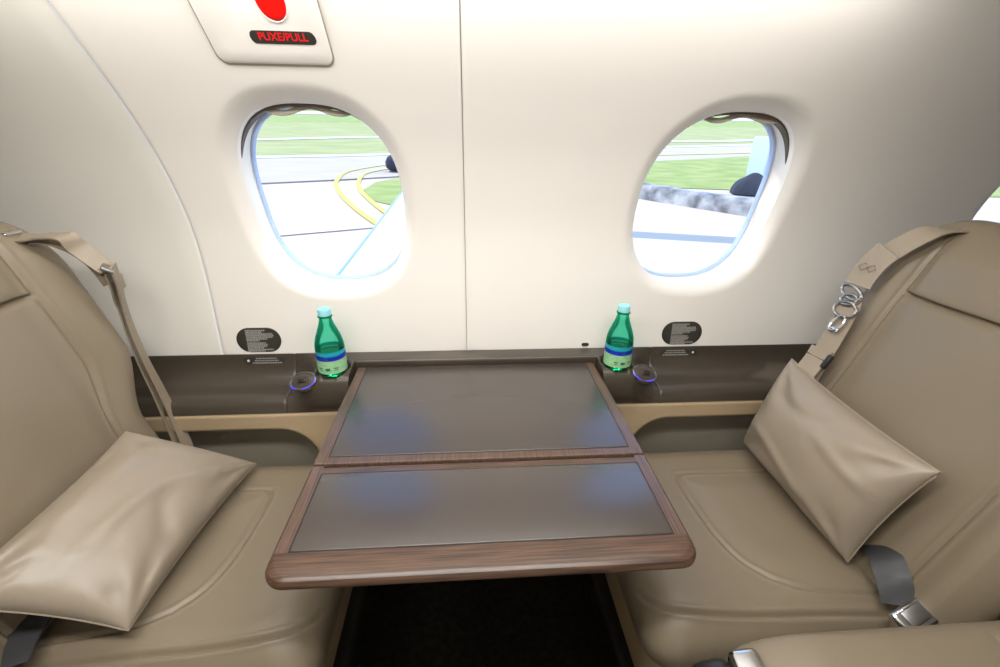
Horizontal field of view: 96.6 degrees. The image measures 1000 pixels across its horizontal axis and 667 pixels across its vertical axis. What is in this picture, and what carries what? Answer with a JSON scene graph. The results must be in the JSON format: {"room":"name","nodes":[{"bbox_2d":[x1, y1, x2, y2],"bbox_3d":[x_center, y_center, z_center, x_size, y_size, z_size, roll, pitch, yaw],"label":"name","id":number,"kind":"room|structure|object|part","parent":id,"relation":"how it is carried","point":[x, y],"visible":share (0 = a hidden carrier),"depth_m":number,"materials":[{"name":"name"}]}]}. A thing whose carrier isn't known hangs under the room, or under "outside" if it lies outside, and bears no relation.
{"room":"aircraft cabin","nodes":[
{"label":"aircraft cabin","id":0,"kind":"room"},
{"bbox_2d":[144,400,763,450],"bbox_3d":[0.040,0.435,1.276,3.690,0.564,0.050,-1,24,-4],"label":"armrest","id":1,"kind":"structure","parent":0,"point":[315,426],"depth_m":1.12,"materials":[{"name":"beige leather"}]},
{"bbox_2d":[130,344,815,416],"bbox_3d":[0.021,0.122,1.157,3.645,0.116,0.134,-1,24,-4],"label":"ledge","id":2,"kind":"object","parent":1,"relation":"attached to","point":[195,384],"visible":0.48,"depth_m":1.15,"materials":[{"name":"brown"}]},
{"bbox_2d":[244,356,284,363],"bbox_3d":[-0.610,0.070,1.155,0.104,0.020,0.004,-1,24,-4],"label":"placard","id":3,"kind":"object","parent":2,"relation":"attached to","point":[276,359],"visible":1,"depth_m":1.15,"materials":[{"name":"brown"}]},
{"bbox_2d":[289,372,316,391],"bbox_3d":[-0.471,0.116,1.072,0.073,0.043,0.047,-1,24,-4],"label":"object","id":4,"kind":"object","parent":2,"relation":"attached to","point":[303,381],"visible":1,"depth_m":1.06,"materials":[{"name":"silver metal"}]},
{"bbox_2d":[314,306,347,376],"bbox_3d":[-0.408,0.018,1.062,0.069,0.167,0.069,-1,24,-4],"label":"water bottle","id":5,"kind":"object","parent":2,"relation":"on","point":[331,360],"visible":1,"depth_m":1.06,"materials":[{"name":"teal plastic"}]},
{"bbox_2d":[265,363,695,589],"bbox_3d":[-0.039,0.402,0.963,0.611,0.441,0.595,-1,24,-4],"label":"folding table","id":6,"kind":"object","parent":2,"relation":"attached to","point":[420,474],"visible":1,"depth_m":0.74,"materials":[{"name":"brown wood"}]},
{"bbox_3d":[-0.314,0.272,0.706,0.018,0.001,0.179,-1,24,-4],"label":"rail","id":7,"kind":"part","parent":6,"relation":"part of","materials":[{"name":"brown wood"}]},
{"bbox_3d":[-0.045,0.153,0.986,0.557,0.006,0.339,-1,24,-4],"label":"inset panel","id":8,"kind":"part","parent":6,"relation":"part of","materials":[{"name":"grey leather"}]},
{"bbox_3d":[-0.024,0.273,0.718,0.557,0.006,0.157,-1,24,-4],"label":"inset panel","id":9,"kind":"part","parent":6,"relation":"part of","materials":[{"name":"grey leather"}]},
{"bbox_3d":[0.264,0.263,0.746,0.018,0.001,0.179,-1,24,-4],"label":"rail","id":10,"kind":"part","parent":6,"relation":"part of","materials":[{"name":"brown wood"}]},
{"bbox_2d":[603,303,633,370],"bbox_3d":[0.300,0.007,1.111,0.069,0.167,0.069,-1,24,-4],"label":"water bottle","id":11,"kind":"object","parent":2,"relation":"on","point":[617,354],"visible":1,"depth_m":1.11,"materials":[{"name":"teal plastic"}]},
{"bbox_2d":[632,365,656,383],"bbox_3d":[0.364,0.103,1.130,0.073,0.043,0.046,-1,24,-4],"label":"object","id":12,"kind":"object","parent":2,"relation":"attached to","point":[644,374],"visible":1,"depth_m":1.12,"materials":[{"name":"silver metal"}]},
{"bbox_2d":[660,349,696,355],"bbox_3d":[0.494,0.052,1.232,0.104,0.020,0.004,-1,24,-4],"label":"placard","id":13,"kind":"object","parent":2,"relation":"attached to","point":[665,352],"visible":1,"depth_m":1.23,"materials":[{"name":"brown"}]},
{"bbox_2d":[156,415,754,466],"bbox_3d":[0.035,0.421,1.340,3.680,0.530,0.020,-1,24,-4],"label":"panel","id":14,"kind":"object","parent":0,"point":[265,447],"depth_m":1.28,"materials":[{"name":"beige"}]},
{"bbox_2d":[359,574,605,666],"bbox_3d":[0.078,0.957,0.841,3.700,0.030,1.440,-1,24,-4],"label":"floor","id":15,"kind":"structure","parent":0,"point":[541,621],"depth_m":1.20,"materials":[{"name":"carpet"}]},
{"bbox_2d":[0,221,370,666],"bbox_3d":[-0.667,0.343,0.854,0.716,1.061,0.582,-1,24,-4],"label":"seat","id":16,"kind":"object","parent":15,"relation":"on","point":[68,393],"visible":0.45,"depth_m":0.81,"materials":[{"name":"beige leather"}]},
{"bbox_2d":[0,615,51,666],"bbox_3d":[-0.727,0.477,0.680,0.068,0.038,0.161,-1,24,-4],"label":"belt","id":17,"kind":"object","parent":16,"relation":"attached to","point":[20,645],"visible":0.56,"depth_m":0.68,"materials":[{"name":"grey fabric"}]},
{"bbox_3d":[-0.873,0.183,0.767,0.299,0.704,0.582,-1,24,-4],"label":"backrest","id":18,"kind":"part","parent":16,"relation":"part of","materials":[{"name":"beige leather"}]},
{"bbox_2d":[1,230,193,446],"bbox_3d":[-0.892,0.072,0.980,0.260,0.611,0.093,-11,27,-25],"label":"harness","id":19,"kind":"object","parent":16,"relation":"attached to","point":[107,272],"visible":0.88,"depth_m":0.94,"materials":[{"name":"beige woven fabric webbing"},{"name":"chrome metal"}]},
{"bbox_2d":[0,431,256,631],"bbox_3d":[-0.672,0.325,0.823,0.200,0.162,0.444,1,24,0],"label":"throw pillow","id":20,"kind":"object","parent":16,"relation":"on","point":[99,552],"visible":1,"depth_m":0.74,"materials":[{"name":"brown leather"}]},
{"bbox_2d":[23,465,344,666],"bbox_3d":[-0.557,0.473,0.924,0.490,0.162,0.500,-1,24,-4],"label":"seat cushion","id":21,"kind":"object","parent":16,"relation":"on","point":[216,606],"depth_m":0.76,"materials":[{"name":"beige leather"}]},
{"bbox_3d":[-0.582,0.628,0.967,0.440,0.235,0.500,-1,24,-4],"label":"seat","id":22,"kind":"part","parent":16,"relation":"part of","materials":[{"name":"beige leather"}]},
{"bbox_2d":[588,220,999,666],"bbox_3d":[0.638,0.358,0.866,0.801,1.059,0.680,-1,24,-4],"label":"seat","id":23,"kind":"object","parent":15,"relation":"on","point":[919,360],"visible":0.7,"depth_m":0.81,"materials":[{"name":"beige leather"}]},
{"bbox_3d":[0.505,0.611,1.043,0.440,0.235,0.500,-1,24,-4],"label":"seat","id":24,"kind":"part","parent":23,"relation":"part of","materials":[{"name":"beige leather"}]},
{"bbox_2d":[615,450,891,666],"bbox_3d":[0.481,0.457,0.996,0.490,0.162,0.500,-1,24,-4],"label":"seat cushion","id":25,"kind":"object","parent":23,"relation":"on","point":[761,569],"depth_m":0.83,"materials":[{"name":"beige leather"}]},
{"bbox_2d":[743,358,941,562],"bbox_3d":[0.660,0.248,0.942,0.131,0.245,0.377,-1,24,-4],"label":"throw pillow","id":26,"kind":"object","parent":23,"relation":"on","point":[845,474],"visible":1,"depth_m":0.86,"materials":[{"name":"beige leather"}]},
{"bbox_3d":[0.688,0.476,0.618,0.740,0.106,0.125,-1,24,-4],"label":"armrest","id":27,"kind":"part","parent":23,"relation":"part of","materials":[{"name":"beige leather"}]},
{"bbox_2d":[797,226,970,380],"bbox_3d":[0.805,-0.034,0.991,0.252,0.406,0.096,1,24,0],"label":"harness","id":28,"kind":"object","parent":23,"relation":"attached to","point":[878,259],"visible":0.94,"depth_m":0.97,"materials":[{"name":"beige fabric webbing"},{"name":"chrome"},{"name":"black plastic"}]},
{"bbox_2d":[859,545,938,626],"bbox_3d":[0.689,0.435,0.785,0.070,0.070,0.178,3,24,6],"label":"belt","id":29,"kind":"object","parent":23,"relation":"attached to","point":[890,570],"visible":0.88,"depth_m":0.77,"materials":[{"name":"grey fabric webbing"},{"name":"brushed steel"}]},
{"bbox_3d":[0.683,0.463,0.732,0.041,0.026,0.025,-7,25,-17],"label":"buckle lever","id":30,"kind":"part","parent":29,"relation":"part of","materials":[{"name":"silver metal"}]},
{"bbox_3d":[0.825,0.163,0.859,0.338,0.692,0.530,-1,24,-4],"label":"backrest","id":31,"kind":"part","parent":23,"relation":"part of","materials":[{"name":"beige leather"}]},
{"bbox_2d":[0,0,999,355],"bbox_3d":[0.053,-0.266,0.928,3.700,0.788,0.309,-1,24,-4],"label":"wall","id":32,"kind":"structure","parent":0,"point":[891,108],"depth_m":0.94,"materials":[{"name":"white plastic"}]},
{"bbox_2d":[236,328,280,351],"bbox_3d":[-0.616,0.017,1.139,0.110,0.066,0.007,-1,24,-4],"label":"placard","id":33,"kind":"object","parent":32,"relation":"attached to","point":[248,339],"visible":1,"depth_m":1.14,"materials":[{"name":"grey plastic"}]},
{"bbox_2d":[187,0,333,67],"bbox_3d":[-0.380,-0.518,0.683,0.197,0.172,0.135,-1,24,-4],"label":"handle cover","id":34,"kind":"object","parent":32,"relation":"attached to","point":[287,33],"visible":1,"depth_m":0.73,"materials":[{"name":"beige plastic"}]},
{"bbox_3d":[-0.355,-0.513,0.688,0.045,0.045,0.040,-1,24,-4],"label":"red handle","id":35,"kind":"part","parent":34,"relation":"part of","materials":[{"name":"red paint"}]},
{"bbox_3d":[-0.358,-0.489,0.736,0.106,0.016,0.014,-1,24,-4],"label":"lettered plate","id":36,"kind":"part","parent":34,"relation":"part of","materials":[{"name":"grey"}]},
{"bbox_2d":[237,103,405,285],"bbox_3d":[-0.396,-0.298,1.028,0.350,0.411,0.200,-1,24,-4],"label":"window","id":37,"kind":"structure","parent":32,"relation":"in","point":[250,128],"depth_m":1.05,"materials":[{"name":"beige plastic"}]},
{"bbox_2d":[241,103,359,156],"bbox_3d":[-0.406,-0.408,0.911,0.300,0.109,0.052,1,24,1],"label":"shade","id":38,"kind":"object","parent":37,"relation":"attached to","point":[257,117],"depth_m":0.89,"materials":[{"name":"brown"}]},
{"bbox_3d":[-0.379,-0.447,0.892,0.173,0.023,0.008,-1,24,-4],"label":"shade pull","id":39,"kind":"part","parent":37,"relation":"part of","materials":[{"name":"beige plastic"}]},
{"bbox_2d":[459,0,466,344],"bbox_3d":[-0.074,-0.264,0.918,0.020,0.788,0.293,-1,24,-4],"label":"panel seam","id":40,"kind":"structure","parent":32,"relation":"attached to","point":[459,0],"depth_m":0.94,"materials":[{"name":"beige"}]},
{"bbox_2d":[662,322,701,344],"bbox_3d":[0.496,-0.001,1.216,0.112,0.066,0.007,-1,24,-4],"label":"placard","id":41,"kind":"object","parent":32,"relation":"attached to","point":[673,333],"visible":1,"depth_m":1.22,"materials":[{"name":"grey plastic"}]},
{"bbox_2d":[633,111,793,282],"bbox_3d":[0.503,-0.312,1.090,0.350,0.411,0.200,-1,24,-4],"label":"window","id":42,"kind":"structure","parent":32,"relation":"in","point":[780,134],"depth_m":1.13,"materials":[{"name":"beige plastic"}]},
{"bbox_3d":[0.521,-0.461,0.954,0.173,0.023,0.008,-1,24,-4],"label":"shade pull","id":43,"kind":"part","parent":42,"relation":"part of","materials":[{"name":"beige plastic"}]},
{"bbox_2d":[703,112,788,163],"bbox_3d":[0.526,-0.423,0.976,0.300,0.109,0.052,-3,24,-9],"label":"shade","id":44,"kind":"object","parent":42,"relation":"attached to","point":[776,125],"depth_m":0.96,"materials":[{"name":"brown"}]},
{"label":"outside","id":45,"kind":"structure","parent":0,"visible":0},
{"bbox_2d":[336,191,404,274],"bbox_3d":[-0.483,-0.994,5.048,2.115,0.465,6.952,-1,24,-4],"label":"aircraft wing","id":46,"kind":"object","parent":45,"point":[382,245],"visible":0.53,"depth_m":4.74,"materials":[{"name":"white paint"}]},
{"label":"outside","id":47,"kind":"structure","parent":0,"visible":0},
{"bbox_2d":[295,111,753,120],"bbox_3d":[-5.585,-35.562,72.626,320.000,1.994,32.000,-1,24,-4],"label":"runway","id":48,"kind":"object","parent":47,"point":[301,112],"depth_m":73.81,"materials":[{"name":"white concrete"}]},
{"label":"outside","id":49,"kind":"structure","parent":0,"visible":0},
{"bbox_2d":[265,109,763,127],"bbox_3d":[-6.964,-44.721,90.387,320.000,8.880,140.000,-1,24,-4],"label":"grass field","id":50,"kind":"structure","parent":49,"point":[295,118],"depth_m":54.57,"materials":[{"name":"green plant"}]},
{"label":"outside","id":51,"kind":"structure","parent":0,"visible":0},
{"bbox_2d":[256,122,767,155],"bbox_3d":[-1.869,-10.473,24.834,180.000,4.226,68.000,-1,24,-4],"label":"grass verge","id":52,"kind":"structure","parent":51,"point":[331,146],"depth_m":29.63,"materials":[{"name":"green plant"}]},
{"bbox_2d":[257,136,753,141],"bbox_3d":[2.601,-12.911,29.690,73.802,1.499,6.710,-7,25,-18],"label":"runway edge","id":53,"kind":"structure","parent":52,"relation":"on","point":[344,136],"depth_m":28.75,"materials":[{"name":"white concrete"}]},
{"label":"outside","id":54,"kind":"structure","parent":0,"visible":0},
{"bbox_2d":[222,178,999,354],"bbox_3d":[-0.989,-4.439,13.544,160.000,1.787,25.600,-1,24,-4],"label":"apron","id":55,"kind":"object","parent":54,"point":[667,238],"depth_m":9.07,"materials":[{"name":"concrete"}]},
{"bbox_2d":[280,227,372,235],"bbox_3d":[-4.552,-1.662,7.848,8.580,0.195,0.093,-10,26,-23],"label":"joint","id":56,"kind":"object","parent":55,"relation":"on","point":[372,227],"visible":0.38,"depth_m":8.40,"materials":[{"name":"brown"}]},
{"bbox_2d":[333,165,382,223],"bbox_3d":[-2.693,-4.468,13.323,5.647,0.812,13.445,4,24,8],"label":"yellow line","id":57,"kind":"structure","parent":55,"relation":"on","point":[337,179],"depth_m":11.01,"materials":[{"name":"yellow paint"}]},
{"bbox_2d":[356,168,387,212],"bbox_3d":[-2.284,-4.256,12.931,5.192,0.694,11.529,5,24,8],"label":"yellow line","id":58,"kind":"structure","parent":55,"relation":"on","point":[358,184],"depth_m":11.80,"materials":[{"name":"yellow paint"}]},
{"bbox_2d":[364,178,401,204],"bbox_3d":[0.464,-4.572,13.565,9.086,0.487,4.768,-13,27,-27],"label":"grass island","id":59,"kind":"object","parent":55,"relation":"on","point":[386,191],"visible":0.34,"depth_m":12.16,"materials":[{"name":"green plant"}]},
{"bbox_2d":[639,183,753,216],"bbox_3d":[5.798,-2.929,10.328,7.894,0.733,0.492,22,32,39],"label":"concrete barrier","id":60,"kind":"object","parent":55,"relation":"on","point":[729,204],"visible":0.29,"depth_m":10.88,"materials":[{"name":"grey concrete"}]},
{"bbox_2d":[729,173,762,194],"bbox_3d":[7.219,-4.240,12.614,1.158,0.588,0.759,8,25,15],"label":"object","id":61,"kind":"object","parent":55,"relation":"on","point":[749,184],"visible":0.63,"depth_m":12.43,"materials":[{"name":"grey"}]},
{"bbox_2d":[644,156,999,196],"bbox_3d":[12.148,-6.988,18.680,17.000,0.878,14.000,-1,24,-4],"label":"grass patch","id":62,"kind":"structure","parent":55,"relation":"on","point":[709,173],"depth_m":16.39,"materials":[{"name":"green plant"}]},
{"bbox_2d":[746,136,768,175],"bbox_3d":[9.748,-6.033,15.190,2.000,1.491,1.000,-1,24,-4],"label":"cabinet","id":63,"kind":"object","parent":62,"relation":"on","point":[758,159],"visible":0.09,"depth_m":15.05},
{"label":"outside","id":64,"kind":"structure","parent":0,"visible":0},
{"bbox_2d":[256,145,751,184],"bbox_3d":[8.324,-9.336,23.030,109.539,2.831,8.596,-10,26,-22],"label":"taxiway","id":65,"kind":"structure","parent":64,"point":[287,169],"depth_m":16.65,"materials":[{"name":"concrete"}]},
{"bbox_2d":[261,176,398,183],"bbox_3d":[-8.829,-4.009,12.111,25.816,0.596,0.518,-10,26,-24],"label":"taxiway edge","id":66,"kind":"structure","parent":65,"relation":"on","point":[391,176],"depth_m":13.41,"materials":[{"name":"brown"}]},
{"bbox_2d":[385,155,396,170],"bbox_3d":[-3.563,-5.889,15.334,0.760,0.580,0.760,-1,24,-4],"label":"equipment cover","id":67,"kind":"object","parent":65,"relation":"on","point":[389,162],"visible":0.38,"depth_m":15.07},
{"bbox_2d":[256,144,752,157],"bbox_3d":[3.307,-9.698,23.468,52.983,1.132,1.192,-9,26,-22],"label":"taxiway edge","id":68,"kind":"structure","parent":65,"relation":"on","point":[334,155],"depth_m":19.47,"materials":[{"name":"white concrete"}]},
{"bbox_2d":[660,152,750,154],"bbox_3d":[15.296,-10.243,24.946,27.767,0.619,1.019,-10,26,-23],"label":"yellow line","id":69,"kind":"structure","parent":65,"relation":"on","point":[742,152],"depth_m":22.96,"materials":[{"name":"yellow paint"}]}
]}

